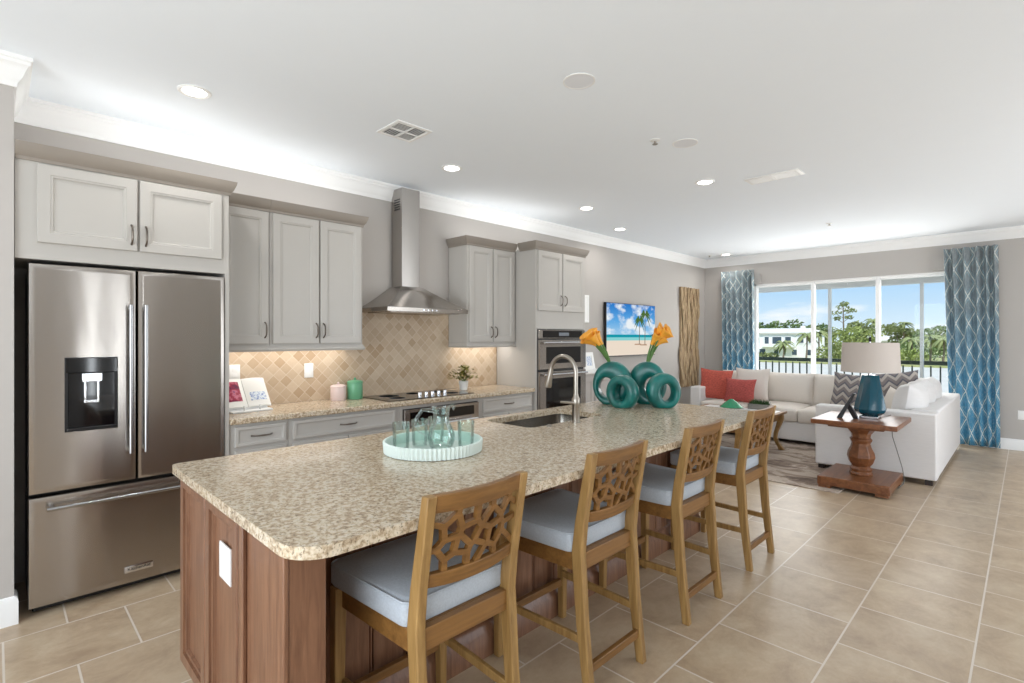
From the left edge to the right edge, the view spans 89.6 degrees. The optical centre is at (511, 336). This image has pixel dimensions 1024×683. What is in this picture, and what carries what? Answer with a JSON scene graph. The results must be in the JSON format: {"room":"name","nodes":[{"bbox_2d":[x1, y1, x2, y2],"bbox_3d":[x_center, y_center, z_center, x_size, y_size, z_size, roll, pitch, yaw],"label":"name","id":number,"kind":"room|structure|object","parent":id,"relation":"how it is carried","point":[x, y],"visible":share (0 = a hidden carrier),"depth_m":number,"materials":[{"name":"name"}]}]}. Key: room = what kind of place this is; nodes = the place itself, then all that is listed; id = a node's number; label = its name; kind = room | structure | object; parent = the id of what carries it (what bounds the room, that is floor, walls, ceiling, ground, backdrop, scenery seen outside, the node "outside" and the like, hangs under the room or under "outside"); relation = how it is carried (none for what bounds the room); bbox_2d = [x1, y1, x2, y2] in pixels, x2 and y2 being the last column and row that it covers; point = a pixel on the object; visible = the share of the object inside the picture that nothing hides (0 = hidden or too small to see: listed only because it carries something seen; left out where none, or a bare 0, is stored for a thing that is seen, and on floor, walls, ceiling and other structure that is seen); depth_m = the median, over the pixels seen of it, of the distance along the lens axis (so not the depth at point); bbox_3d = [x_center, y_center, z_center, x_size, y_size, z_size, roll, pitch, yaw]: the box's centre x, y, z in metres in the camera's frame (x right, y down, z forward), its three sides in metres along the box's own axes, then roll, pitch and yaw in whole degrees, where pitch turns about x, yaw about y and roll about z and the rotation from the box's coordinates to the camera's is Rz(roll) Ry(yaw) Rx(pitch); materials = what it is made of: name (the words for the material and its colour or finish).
{"room":"open-plan kitchen","nodes":[
{"label":"open-plan kitchen","id":0,"kind":"room"},
{"bbox_2d":[0,84,13,598],"bbox_3d":[-3.649,0.020,1.855,0.584,2.840,2.664,0,0,45],"label":"wall","id":1,"kind":"structure","parent":0,"point":[6,92],"depth_m":2.57,"materials":[{"name":"beige paint"}]},
{"bbox_2d":[0,589,18,628],"bbox_3d":[-3.466,1.370,1.684,0.116,0.140,2.680,0,0,45],"label":"baseboard","id":2,"kind":"structure","parent":1,"relation":"attached to","point":[9,607],"depth_m":2.57,"materials":[{"name":"white paint"}]},
{"bbox_2d":[0,49,1023,267],"bbox_3d":[1.837,-1.327,2.816,6.984,0.145,11.780,0,0,45],"label":"trim","id":3,"kind":"structure","parent":1,"relation":"attached to","point":[15,69],"depth_m":4.25,"materials":[{"name":"white paint"}]},
{"bbox_2d":[14,122,704,583],"bbox_3d":[-0.711,0.020,5.307,0.158,2.840,12.100,0,0,45],"label":"wall","id":4,"kind":"structure","parent":0,"point":[611,275],"depth_m":4.77,"materials":[{"name":"beige paint"}]},
{"bbox_2d":[229,192,270,351],"bbox_3d":[-1.962,-0.443,3.700,0.344,1.095,0.346,0,0,45],"label":"upper cabinet","id":5,"kind":"object","parent":4,"relation":"attached to","point":[248,215],"visible":0.74,"depth_m":3.63,"materials":[{"name":"grey paint"}]},
{"bbox_2d":[229,346,269,351],"bbox_3d":[-1.882,0.084,3.620,0.036,0.043,0.346,0,0,45],"label":"light","id":6,"kind":"object","parent":5,"relation":"attached to","point":[231,348],"depth_m":3.64,"materials":[{"name":"grey paint"}]},
{"bbox_2d":[269,200,368,351],"bbox_3d":[-1.564,-0.443,4.098,0.344,1.095,0.777,0,0,45],"label":"upper cabinet","id":7,"kind":"object","parent":4,"relation":"attached to","point":[315,254],"visible":0.93,"depth_m":3.95,"materials":[{"name":"grey paint"}]},
{"bbox_2d":[270,344,364,351],"bbox_3d":[-1.582,0.084,4.100,0.292,0.043,0.755,0,0,45],"label":"light","id":8,"kind":"object","parent":7,"relation":"attached to","point":[273,347],"depth_m":3.97,"materials":[{"name":"white plastic"}]},
{"bbox_2d":[362,187,467,315],"bbox_3d":[-0.881,-0.782,4.685,0.479,1.145,0.856,0,0,45],"label":"range hood","id":9,"kind":"object","parent":4,"relation":"attached to","point":[405,296],"visible":0.97,"depth_m":4.70,"materials":[{"name":"silver metal"}]},
{"bbox_2d":[446,235,517,347],"bbox_3d":[-0.300,-0.443,5.362,0.344,1.095,0.710,0,0,45],"label":"upper cabinet","id":10,"kind":"object","parent":4,"relation":"attached to","point":[481,270],"visible":1,"depth_m":5.21,"materials":[{"name":"grey paint"}]},
{"bbox_2d":[448,343,515,347],"bbox_3d":[-0.303,0.084,5.380,0.292,0.043,0.688,0,0,45],"label":"light","id":11,"kind":"object","parent":10,"relation":"attached to","point":[458,345],"depth_m":5.20,"materials":[{"name":"white plastic"}]},
{"bbox_2d":[604,302,654,356],"bbox_3d":[1.749,-0.105,7.620,0.063,0.760,1.320,0,0,45],"label":"television","id":12,"kind":"object","parent":4,"relation":"attached to","point":[628,328],"visible":0.91,"depth_m":7.51,"materials":[{"name":"black plastic"}]},
{"bbox_2d":[679,287,699,386],"bbox_3d":[3.087,0.000,8.952,0.071,1.718,0.741,0,0,45],"label":"wall art","id":13,"kind":"object","parent":4,"relation":"attached to","point":[689,306],"visible":1,"depth_m":8.89},
{"bbox_2d":[0,0,1023,259],"bbox_3d":[1.803,-1.460,2.793,7.400,0.120,12.100,0,0,45],"label":"ceiling","id":14,"kind":"structure","parent":0,"point":[901,119],"depth_m":3.00,"materials":[{"name":"paint"}]},
{"bbox_2d":[177,84,211,98],"bbox_3d":[-1.810,-1.395,2.942,0.170,0.009,0.170,0,0,45],"label":"recessed light","id":15,"kind":"object","parent":14,"relation":"in","point":[193,91],"visible":1,"depth_m":2.93,"materials":[{"name":"white plastic"}]},
{"bbox_2d":[376,119,431,142],"bbox_3d":[-0.732,-1.395,3.511,0.270,0.011,0.270,0,0,45],"label":"ceiling vent","id":16,"kind":"object","parent":14,"relation":"in","point":[399,129],"visible":1,"depth_m":3.50,"materials":[{"name":"white plastic"}]},
{"bbox_2d":[563,73,594,88],"bbox_3d":[0.366,-1.397,2.821,0.176,0.005,0.176,0,0,45],"label":"ceiling speaker","id":17,"kind":"object","parent":14,"relation":"attached to","point":[576,80],"visible":1,"depth_m":2.82,"materials":[{"name":"white plastic"}]},
{"bbox_2d":[672,138,697,147],"bbox_3d":[1.249,-1.397,3.724,0.176,0.005,0.176,0,0,45],"label":"ceiling speaker","id":18,"kind":"object","parent":14,"relation":"attached to","point":[688,142],"visible":1,"depth_m":3.72,"materials":[{"name":"white plastic"}]},
{"bbox_2d":[744,168,804,184],"bbox_3d":[2.284,-1.393,4.504,0.440,0.014,0.200,0,0,45],"label":"ceiling vent","id":19,"kind":"object","parent":14,"relation":"in","point":[793,172],"visible":1,"depth_m":4.47,"materials":[{"name":"white plastic"}]},
{"bbox_2d":[0,444,1023,682],"bbox_3d":[1.803,1.500,2.793,7.400,0.120,12.100,0,0,45],"label":"floor","id":20,"kind":"structure","parent":0,"point":[923,583],"depth_m":2.73,"materials":[{"name":"beige tile"}]},
{"bbox_2d":[25,263,223,611],"bbox_3d":[-2.314,0.530,3.120,0.616,1.820,0.910,0,0,45],"label":"refrigerator","id":21,"kind":"object","parent":20,"relation":"on","point":[124,369],"visible":0.94,"depth_m":2.87,"materials":[{"name":"silver metal"}]},
{"bbox_2d":[14,139,237,455],"bbox_3d":[-2.324,0.225,3.145,0.610,2.430,1.029,0,0,45],"label":"tall cabinet","id":22,"kind":"object","parent":20,"relation":"on","point":[72,208],"visible":0.8,"depth_m":2.90,"materials":[{"name":"grey paint"}]},
{"bbox_2d":[229,419,288,454],"bbox_3d":[-1.856,1.004,3.619,0.600,0.873,0.382,0,0,45],"label":"base cabinet","id":23,"kind":"object","parent":20,"relation":"on","point":[260,436],"visible":0.3,"depth_m":3.43,"materials":[{"name":"grey paint"}]},
{"bbox_2d":[229,384,534,424],"bbox_3d":[-0.982,0.545,4.511,0.583,0.039,2.876,0,0,45],"label":"countertop","id":24,"kind":"structure","parent":23,"relation":"on","point":[283,411],"depth_m":4.02,"materials":[{"name":"stone"}]},
{"bbox_2d":[229,404,272,413],"bbox_3d":[-1.889,0.429,3.678,0.193,0.193,0.280,0,0,37],"label":"book stand","id":25,"kind":"object","parent":24,"relation":"on","point":[244,409],"visible":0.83,"depth_m":3.63,"materials":[{"name":"white plastic"}]},
{"bbox_2d":[229,378,270,409],"bbox_3d":[-1.920,0.403,3.701,0.144,0.207,0.340,0,0,37],"label":"open cookbook","id":26,"kind":"object","parent":25,"relation":"on","point":[248,392],"visible":0.77,"depth_m":3.71,"materials":[{"name":"paper"}]},
{"bbox_2d":[229,382,242,401],"bbox_3d":[-1.970,0.388,3.627,0.089,0.136,0.120,0,0,37],"label":"photo","id":27,"kind":"object","parent":26,"relation":"attached to","point":[235,388],"depth_m":3.65},
{"bbox_2d":[330,382,345,400],"bbox_3d":[-1.446,0.450,4.296,0.129,0.151,0.129,0,0,45],"label":"canister","id":28,"kind":"object","parent":24,"relation":"on","point":[337,391],"visible":1,"depth_m":4.25,"materials":[{"name":"pink ceramic"}]},
{"bbox_2d":[347,377,362,399],"bbox_3d":[-1.336,0.435,4.391,0.133,0.181,0.133,0,0,45],"label":"canister","id":29,"kind":"object","parent":24,"relation":"on","point":[354,387],"visible":1,"depth_m":4.34,"materials":[{"name":"green ceramic"}]},
{"bbox_2d":[363,389,472,401],"bbox_3d":[-0.838,0.502,4.663,0.460,0.048,0.910,0,0,45],"label":"cooktop","id":30,"kind":"object","parent":24,"relation":"in","point":[442,392],"visible":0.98,"depth_m":4.59,"materials":[{"name":"black glass"}]},
{"bbox_2d":[446,365,478,389],"bbox_3d":[-0.476,0.399,5.119,0.347,0.253,0.347,0,0,45],"label":"potted plant","id":31,"kind":"object","parent":24,"relation":"on","point":[463,385],"visible":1,"depth_m":5.08,"materials":[{"name":"green plant"}]},
{"bbox_2d":[289,407,398,446],"bbox_3d":[-1.405,1.004,4.070,0.600,0.873,0.891,0,0,45],"label":"base cabinet","id":32,"kind":"object","parent":20,"relation":"on","point":[314,429],"visible":0.3,"depth_m":3.84,"materials":[{"name":"grey paint"}]},
{"bbox_2d":[330,470,527,682],"bbox_3d":[-0.276,0.948,1.782,0.562,0.985,0.488,0,0,45],"label":"bar stool","id":33,"kind":"object","parent":20,"relation":"on","point":[423,589],"visible":1,"depth_m":1.67,"materials":[{"name":"brown wood"}]},
{"bbox_2d":[331,529,501,626],"bbox_3d":[-0.318,0.819,1.824,0.441,0.093,0.483,0,0,45],"label":"seat cushion","id":34,"kind":"object","parent":33,"relation":"on","point":[378,578],"depth_m":1.70,"materials":[{"name":"grey fabric"}]},
{"bbox_2d":[399,398,479,429],"bbox_3d":[-0.780,1.004,4.695,0.600,0.873,0.874,0,0,45],"label":"base cabinet","id":35,"kind":"object","parent":20,"relation":"on","point":[474,399],"visible":0.1,"depth_m":4.41,"materials":[{"name":"grey paint"}]},
{"bbox_2d":[403,401,478,429],"bbox_3d":[-0.761,0.827,4.675,0.580,0.458,0.804,0,0,45],"label":"oven","id":36,"kind":"object","parent":35,"relation":"in","point":[463,411],"visible":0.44,"depth_m":4.51,"materials":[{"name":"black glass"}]},
{"bbox_2d":[180,443,700,682],"bbox_3d":[0.124,1.000,2.873,1.092,0.879,3.162,0,0,45],"label":"kitchen island","id":37,"kind":"object","parent":20,"relation":"on","point":[249,613],"visible":0.2,"depth_m":1.85,"materials":[{"name":"brown wood"}]},
{"bbox_2d":[219,540,231,586],"bbox_3d":[-0.972,0.766,1.748,0.114,0.123,0.007,0,0,45],"label":"outlet plate","id":38,"kind":"object","parent":37,"relation":"attached to","point":[225,546],"depth_m":1.74,"materials":[{"name":"white plastic"}]},
{"bbox_2d":[172,401,760,560],"bbox_3d":[0.206,0.543,2.864,1.255,0.034,3.319,0,0,45],"label":"island countertop","id":39,"kind":"structure","parent":37,"relation":"on","point":[326,499],"depth_m":2.03,"materials":[{"name":"stone"}]},
{"bbox_2d":[383,430,482,460],"bbox_3d":[-0.365,0.498,2.396,0.458,0.054,0.458,0,0,45],"label":"serving tray","id":40,"kind":"object","parent":39,"relation":"on","point":[419,452],"visible":0.82,"depth_m":2.27,"materials":[{"name":"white ceramic"}]},
{"bbox_2d":[392,421,409,447],"bbox_3d":[-0.509,0.455,2.369,0.080,0.125,0.080,0,0,45],"label":"drinking glass","id":41,"kind":"object","parent":40,"relation":"on","point":[408,422],"visible":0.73,"depth_m":2.35,"materials":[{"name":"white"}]},
{"bbox_2d":[415,404,455,448],"bbox_3d":[-0.347,0.415,2.394,0.155,0.204,0.153,0,0,45],"label":"glass pitcher","id":42,"kind":"object","parent":40,"relation":"on","point":[429,435],"visible":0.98,"depth_m":2.38,"materials":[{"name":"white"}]},
{"bbox_2d":[503,414,588,427],"bbox_3d":[0.226,0.648,3.380,0.440,0.174,0.780,0,0,45],"label":"sink","id":43,"kind":"object","parent":39,"relation":"in","point":[554,418],"visible":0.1,"depth_m":3.64,"materials":[{"name":"metal"}]},
{"bbox_2d":[544,354,579,422],"bbox_3d":[0.284,0.316,3.220,0.277,0.418,0.140,0,0,45],"label":"kitchen faucet","id":44,"kind":"object","parent":39,"relation":"on","point":[575,402],"visible":1,"depth_m":3.16,"materials":[{"name":"silver metal"}]},
{"bbox_2d":[571,394,579,422],"bbox_3d":[0.392,0.438,3.171,0.056,0.176,0.056,0,0,45],"label":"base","id":45,"kind":"object","parent":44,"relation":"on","point":[575,402],"depth_m":3.15,"materials":[{"name":"silver metal"}]},
{"bbox_2d":[593,361,631,404],"bbox_3d":[0.792,0.357,4.052,0.310,0.337,0.132,0,0,24],"label":"ring vase","id":46,"kind":"object","parent":39,"relation":"on","point":[611,369],"visible":0.66,"depth_m":4.01,"materials":[{"name":"teal ceramic"}]},
{"bbox_2d":[580,328,610,361],"bbox_3d":[0.639,0.076,4.053,0.267,0.304,0.150,0,0,30],"label":"stems","id":47,"kind":"object","parent":46,"relation":"in","point":[592,336],"visible":0.98,"depth_m":4.05,"materials":[{"name":"orange plant"}]},
{"bbox_2d":[606,375,638,408],"bbox_3d":[0.825,0.404,3.847,0.247,0.243,0.113,0,0,40],"label":"ring vase","id":48,"kind":"object","parent":39,"relation":"on","point":[631,387],"visible":1,"depth_m":3.79,"materials":[{"name":"teal ceramic"}]},
{"bbox_2d":[630,362,666,404],"bbox_3d":[1.068,0.359,4.073,0.299,0.333,0.122,0,0,20],"label":"ring vase","id":49,"kind":"object","parent":39,"relation":"on","point":[642,371],"visible":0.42,"depth_m":4.03,"materials":[{"name":"teal ceramic"}]},
{"bbox_2d":[646,322,673,361],"bbox_3d":[1.175,0.058,4.065,0.195,0.348,0.197,0,0,45],"label":"stems","id":50,"kind":"object","parent":49,"relation":"in","point":[660,335],"visible":0.98,"depth_m":4.04,"materials":[{"name":"orange plant"}]},
{"bbox_2d":[646,373,680,407],"bbox_3d":[1.128,0.397,3.850,0.257,0.258,0.113,0,0,-6],"label":"ring vase","id":51,"kind":"object","parent":39,"relation":"on","point":[654,386],"visible":1,"depth_m":3.80,"materials":[{"name":"teal ceramic"}]},
{"bbox_2d":[480,392,532,417],"bbox_3d":[-0.213,1.004,5.262,0.600,0.873,0.728,0,0,45],"label":"base cabinet","id":52,"kind":"object","parent":20,"relation":"on","point":[521,402],"visible":0.26,"depth_m":5.06,"materials":[{"name":"grey paint"}]},
{"bbox_2d":[497,240,589,409],"bbox_3d":[0.354,0.225,5.801,0.640,2.430,0.915,0,0,45],"label":"tall cabinet","id":53,"kind":"object","parent":20,"relation":"on","point":[549,277],"visible":0.49,"depth_m":5.49,"materials":[{"name":"grey paint"}]},
{"bbox_2d":[537,329,587,409],"bbox_3d":[0.370,0.468,5.785,0.651,1.096,0.787,0,0,45],"label":"double oven","id":54,"kind":"object","parent":53,"relation":"in","point":[551,343],"visible":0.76,"depth_m":5.53,"materials":[{"name":"silver metal"}]},
{"bbox_2d":[493,439,647,682],"bbox_3d":[0.273,0.948,2.322,0.562,0.985,0.488,0,0,45],"label":"bar stool","id":55,"kind":"object","parent":20,"relation":"on","point":[574,531],"visible":0.89,"depth_m":2.19,"materials":[{"name":"brown wood"}]},
{"bbox_2d":[494,490,624,551],"bbox_3d":[0.232,0.819,2.364,0.441,0.093,0.483,0,0,45],"label":"seat cushion","id":56,"kind":"object","parent":55,"relation":"on","point":[548,518],"depth_m":2.22,"materials":[{"name":"grey fabric"}]},
{"bbox_2d":[586,368,610,402],"bbox_3d":[0.914,0.932,6.546,0.364,1.015,0.970,0,0,45],"label":"sideboard","id":57,"kind":"object","parent":20,"relation":"on","point":[590,395],"visible":0.09,"depth_m":6.38,"materials":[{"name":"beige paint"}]},
{"bbox_2d":[599,419,724,625],"bbox_3d":[0.845,0.948,2.889,0.562,0.985,0.488,0,0,45],"label":"bar stool","id":58,"kind":"object","parent":20,"relation":"on","point":[673,494],"visible":0.88,"depth_m":2.73,"materials":[{"name":"brown wood"}]},
{"bbox_2d":[601,463,704,505],"bbox_3d":[0.803,0.819,2.931,0.441,0.093,0.483,0,0,45],"label":"seat cushion","id":59,"kind":"object","parent":58,"relation":"on","point":[657,488],"depth_m":2.76,"materials":[{"name":"grey fabric"}]},
{"bbox_2d":[670,405,775,571],"bbox_3d":[1.431,0.948,3.479,0.562,0.985,0.488,0,0,45],"label":"bar stool","id":60,"kind":"object","parent":20,"relation":"on","point":[736,467],"visible":0.83,"depth_m":3.29,"materials":[{"name":"brown wood"}]},
{"bbox_2d":[670,443,758,474],"bbox_3d":[1.389,0.819,3.521,0.441,0.093,0.483,0,0,45],"label":"seat cushion","id":61,"kind":"object","parent":60,"relation":"on","point":[728,463],"depth_m":3.37,"materials":[{"name":"grey fabric"}]},
{"bbox_2d":[701,432,844,493],"bbox_3d":[2.994,1.435,6.492,2.492,0.010,2.485,0,0,45],"label":"area rug","id":62,"kind":"object","parent":20,"relation":"on","point":[796,465],"visible":0.2,"depth_m":5.83,"materials":[{"name":"brown carpet"}]},
{"bbox_2d":[701,404,786,449],"bbox_3d":[2.613,1.183,6.403,1.040,0.491,1.450,0,0,45],"label":"coffee table","id":63,"kind":"object","parent":62,"relation":"on","point":[779,415],"visible":0.3,"depth_m":6.51,"materials":[{"name":"brown wood"}]},
{"bbox_2d":[748,399,771,409],"bbox_3d":[3.210,0.868,6.689,0.260,0.140,0.125,0,0,45],"label":"planter box","id":64,"kind":"object","parent":63,"relation":"on","point":[753,404],"visible":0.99,"depth_m":6.66,"materials":[{"name":"grey stone"}]},
{"bbox_2d":[811,411,910,498],"bbox_3d":[3.368,1.105,4.976,0.675,0.650,0.760,0,0,45],"label":"pedestal table","id":65,"kind":"object","parent":62,"relation":"on","point":[858,476],"visible":0.99,"depth_m":4.88,"materials":[{"name":"brown wood"}]},
{"bbox_2d":[836,393,858,418],"bbox_3d":[3.228,0.659,4.964,0.187,0.240,0.066,0,0,24],"label":"sculpture","id":66,"kind":"object","parent":65,"relation":"on","point":[848,405],"visible":1,"depth_m":4.94,"materials":[{"name":"black plastic"}]},
{"bbox_2d":[841,337,904,488],"bbox_3d":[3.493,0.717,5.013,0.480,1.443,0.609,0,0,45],"label":"table lamp","id":67,"kind":"object","parent":65,"relation":"on","point":[870,358],"visible":0.98,"depth_m":4.86,"materials":[{"name":"white fabric"}]},
{"bbox_2d":[691,370,959,485],"bbox_3d":[3.827,0.969,6.864,3.065,0.943,2.400,0,0,45],"label":"sectional sofa","id":68,"kind":"object","parent":20,"relation":"on","point":[925,445],"visible":0.7,"depth_m":5.55,"materials":[{"name":"white fabric"}]},
{"bbox_2d":[701,368,733,398],"bbox_3d":[3.140,0.730,7.962,0.498,0.496,0.185,0,0,35],"label":"throw pillow","id":69,"kind":"object","parent":68,"relation":"on","point":[715,383],"visible":0.83,"depth_m":7.91,"materials":[{"name":"red fabric"}]},
{"bbox_2d":[700,398,757,406],"bbox_3d":[3.385,1.042,7.879,0.675,0.195,0.870,0,0,45],"label":"seat cushion","id":70,"kind":"object","parent":68,"relation":"on","point":[703,401],"depth_m":7.73,"materials":[{"name":"beige fabric"}]},
{"bbox_2d":[724,378,756,402],"bbox_3d":[3.345,0.785,7.573,0.158,0.351,0.461,0,0,-39],"label":"throw pillow","id":71,"kind":"object","parent":68,"relation":"on","point":[739,390],"visible":0.95,"depth_m":7.51,"materials":[{"name":"red fabric"}]},
{"bbox_2d":[736,367,770,401],"bbox_3d":[3.599,0.710,7.743,0.505,0.488,0.161,0,0,39],"label":"throw pillow","id":72,"kind":"object","parent":68,"relation":"on","point":[762,376],"visible":0.59,"depth_m":7.64,"materials":[{"name":"white fabric"}]},
{"bbox_2d":[747,401,811,421],"bbox_3d":[3.859,1.042,7.405,0.655,0.195,0.870,0,0,45],"label":"seat cushion","id":73,"kind":"object","parent":68,"relation":"on","point":[792,408],"depth_m":7.07,"materials":[{"name":"beige fabric"}]},
{"bbox_2d":[768,372,814,404],"bbox_3d":[4.094,0.755,7.630,0.670,0.460,0.250,0,-8,45],"label":"cushion","id":74,"kind":"object","parent":68,"relation":"on","point":[799,388],"depth_m":7.50,"materials":[{"name":"beige fabric"}]},
{"bbox_2d":[798,405,815,423],"bbox_3d":[4.278,1.042,6.986,0.520,0.195,0.870,0,0,45],"label":"seat cushion","id":75,"kind":"object","parent":68,"relation":"on","point":[805,413],"depth_m":6.81,"materials":[{"name":"beige fabric"}]},
{"bbox_2d":[812,374,833,405],"bbox_3d":[4.554,0.755,7.170,0.670,0.460,0.250,0,-8,45],"label":"cushion","id":76,"kind":"object","parent":68,"relation":"on","point":[822,384],"depth_m":7.24,"materials":[{"name":"beige fabric"}]},
{"bbox_2d":[830,371,860,405],"bbox_3d":[4.434,0.715,6.739,0.201,0.501,0.504,0,0,-38],"label":"throw pillow","id":77,"kind":"object","parent":68,"relation":"on","point":[845,385],"visible":0.56,"depth_m":6.75,"materials":[{"name":"grey fabric"}]},
{"bbox_2d":[873,370,917,397],"bbox_3d":[4.780,0.640,6.420,0.567,0.471,0.169,0,0,26],"label":"throw pillow","id":78,"kind":"object","parent":68,"relation":"on","point":[895,380],"visible":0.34,"depth_m":6.39,"materials":[{"name":"grey fabric"}]},
{"bbox_2d":[891,382,928,409],"bbox_3d":[4.250,0.730,5.508,0.600,0.470,0.300,0,8,-45],"label":"cushion","id":79,"kind":"object","parent":68,"relation":"on","point":[915,395],"depth_m":5.31,"materials":[{"name":"white fabric"}]},
{"bbox_2d":[908,379,935,402],"bbox_3d":[4.653,0.730,5.911,0.600,0.470,0.300,0,8,-45],"label":"cushion","id":80,"kind":"object","parent":68,"relation":"on","point":[930,386],"depth_m":5.75,"materials":[{"name":"white fabric"}]},
{"bbox_2d":[915,377,941,398],"bbox_3d":[5.056,0.730,6.314,0.600,0.470,0.300,0,8,-45],"label":"cushion","id":81,"kind":"object","parent":68,"relation":"on","point":[937,384],"depth_m":6.15,"materials":[{"name":"white fabric"}]},
{"bbox_2d":[705,238,1023,439],"bbox_3d":[6.055,0.020,7.034,6.984,2.840,0.150,0,0,45],"label":"wall","id":82,"kind":"structure","parent":0,"point":[1011,251],"depth_m":7.25,"materials":[{"name":"beige paint"}]},
{"bbox_2d":[721,269,760,369],"bbox_3d":[3.946,0.138,8.920,0.634,2.565,0.158,0,0,45],"label":"curtain","id":83,"kind":"object","parent":82,"relation":"hanging from","point":[737,287],"visible":0.7,"depth_m":8.91,"materials":[{"name":"blue fabric"}]},
{"bbox_2d":[754,271,943,373],"bbox_3d":[5.144,0.270,7.923,2.730,2.340,0.080,0,0,45],"label":"window","id":84,"kind":"structure","parent":82,"relation":"in","point":[877,279],"depth_m":8.21,"materials":[{"name":"white paint"}]},
{"bbox_2d":[933,244,1000,447],"bbox_3d":[6.014,0.117,6.848,0.681,2.605,0.162,0,0,45],"label":"curtain","id":85,"kind":"object","parent":82,"relation":"hanging from","point":[971,274],"visible":0.92,"depth_m":6.77,"materials":[{"name":"blue fabric"}]},
{"bbox_2d":[965,438,1023,450],"bbox_3d":[7.263,1.370,5.708,3.400,0.140,0.016,0,0,45],"label":"baseboard","id":86,"kind":"structure","parent":82,"relation":"attached to","point":[1005,443],"depth_m":6.59,"materials":[{"name":"white paint"}]},
{"bbox_3d":[5.954,-1.335,8.782,8.000,0.150,2.160,0,0,45],"label":"ceiling","id":87,"kind":"structure","parent":0,"visible":0},
{"bbox_2d":[759,276,944,292],"bbox_3d":[6.583,-1.095,9.412,8.000,0.330,0.220,0,0,45],"label":"beam","id":88,"kind":"structure","parent":87,"relation":"attached to","point":[935,279],"depth_m":9.50,"materials":[{"name":"white paint"}]},
{"bbox_3d":[5.989,1.550,8.818,8.000,0.180,2.260,0,0,45],"label":"floor","id":89,"kind":"structure","parent":0,"visible":0},
{"bbox_2d":[828,288,831,374],"bbox_3d":[6.085,0.265,9.875,0.048,2.390,0.070,0,0,45],"label":"post","id":90,"kind":"object","parent":89,"relation":"on","point":[829,289],"visible":0.64,"depth_m":9.85,"materials":[{"name":"white paint"}]},
{"bbox_2d":[759,357,947,382],"bbox_3d":[6.558,0.897,9.528,6.200,0.965,0.050,0,0,45],"label":"balcony railing","id":91,"kind":"object","parent":89,"relation":"on","point":[907,362],"visible":0.12,"depth_m":10.06,"materials":[{"name":"brown metal"}]},
{"bbox_2d":[920,283,923,377],"bbox_3d":[7.065,0.265,8.894,0.048,2.390,0.070,0,0,45],"label":"post","id":92,"kind":"object","parent":89,"relation":"on","point":[921,284],"visible":0.64,"depth_m":8.87,"materials":[{"name":"white paint"}]},
{"label":"outside","id":93,"kind":"structure","parent":0,"visible":0},
{"bbox_2d":[759,345,947,367],"bbox_3d":[188.090,5.040,188.090,660.000,0.400,308.000,0,0,45],"label":"lawn","id":94,"kind":"structure","parent":93,"point":[936,358],"depth_m":102.04,"materials":[{"name":"green plant"}]},
{"bbox_2d":[763,319,803,327],"bbox_3d":[77.501,-0.084,146.623,10.848,9.865,10.805,0,0,45],"label":"tree","id":95,"kind":"object","parent":94,"relation":"on","point":[785,325],"visible":0.23,"depth_m":144.09,"materials":[{"name":"green plant"}]},
{"bbox_2d":[759,326,824,357],"bbox_3d":[64.324,1.140,121.580,16.500,7.400,10.900,0,0,28],"label":"house","id":96,"kind":"structure","parent":94,"relation":"on","point":[768,337],"depth_m":118.06,"materials":[{"name":"white paint"}]},
{"bbox_2d":[816,345,841,358],"bbox_3d":[62.657,3.226,101.045,6.768,3.447,3.801,0,0,32],"label":"shrub","id":97,"kind":"object","parent":94,"relation":"on","point":[838,352],"visible":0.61,"depth_m":100.74,"materials":[{"name":"green plant"}]},
{"bbox_2d":[832,301,856,340],"bbox_3d":[66.792,-1.193,104.049,4.430,12.077,4.023,0,0,45],"label":"pine tree","id":98,"kind":"object","parent":94,"relation":"on","point":[842,303],"visible":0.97,"depth_m":103.87,"materials":[{"name":"green plant"}]},
{"bbox_2d":[826,325,885,344],"bbox_3d":[66.363,1.308,98.407,10.530,7.079,8.367,0,0,45],"label":"tree","id":99,"kind":"object","parent":94,"relation":"on","point":[842,334],"visible":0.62,"depth_m":98.64,"materials":[{"name":"green plant"}]},
{"bbox_2d":[846,320,883,342],"bbox_3d":[90.122,0.246,131.863,8.116,9.204,8.643,0,0,45],"label":"tree","id":100,"kind":"object","parent":94,"relation":"on","point":[856,323],"visible":0.36,"depth_m":131.32,"materials":[{"name":"green plant"}]},
{"bbox_2d":[881,322,918,344],"bbox_3d":[105.168,0.444,139.442,10.220,8.807,10.793,0,0,45],"label":"tree","id":101,"kind":"object","parent":94,"relation":"on","point":[889,328],"visible":0.77,"depth_m":138.94,"materials":[{"name":"green plant"}]},
{"bbox_2d":[900,348,929,360],"bbox_3d":[71.775,3.412,93.944,6.616,3.136,3.931,0,0,37],"label":"shrub","id":102,"kind":"object","parent":94,"relation":"on","point":[910,354],"visible":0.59,"depth_m":93.11,"materials":[{"name":"green plant"}]},
{"bbox_2d":[897,328,939,358],"bbox_3d":[84.756,1.464,107.918,7.811,6.768,9.315,0,0,45],"label":"tree","id":103,"kind":"object","parent":94,"relation":"on","point":[925,329],"visible":0.3,"depth_m":106.40,"materials":[{"name":"green plant"}]},
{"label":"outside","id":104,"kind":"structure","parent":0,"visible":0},
{"bbox_2d":[760,362,948,392],"bbox_3d":[44.194,5.315,44.194,660.000,0.250,99.000,0,0,45],"label":"lake water","id":105,"kind":"structure","parent":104,"point":[935,371],"depth_m":79.94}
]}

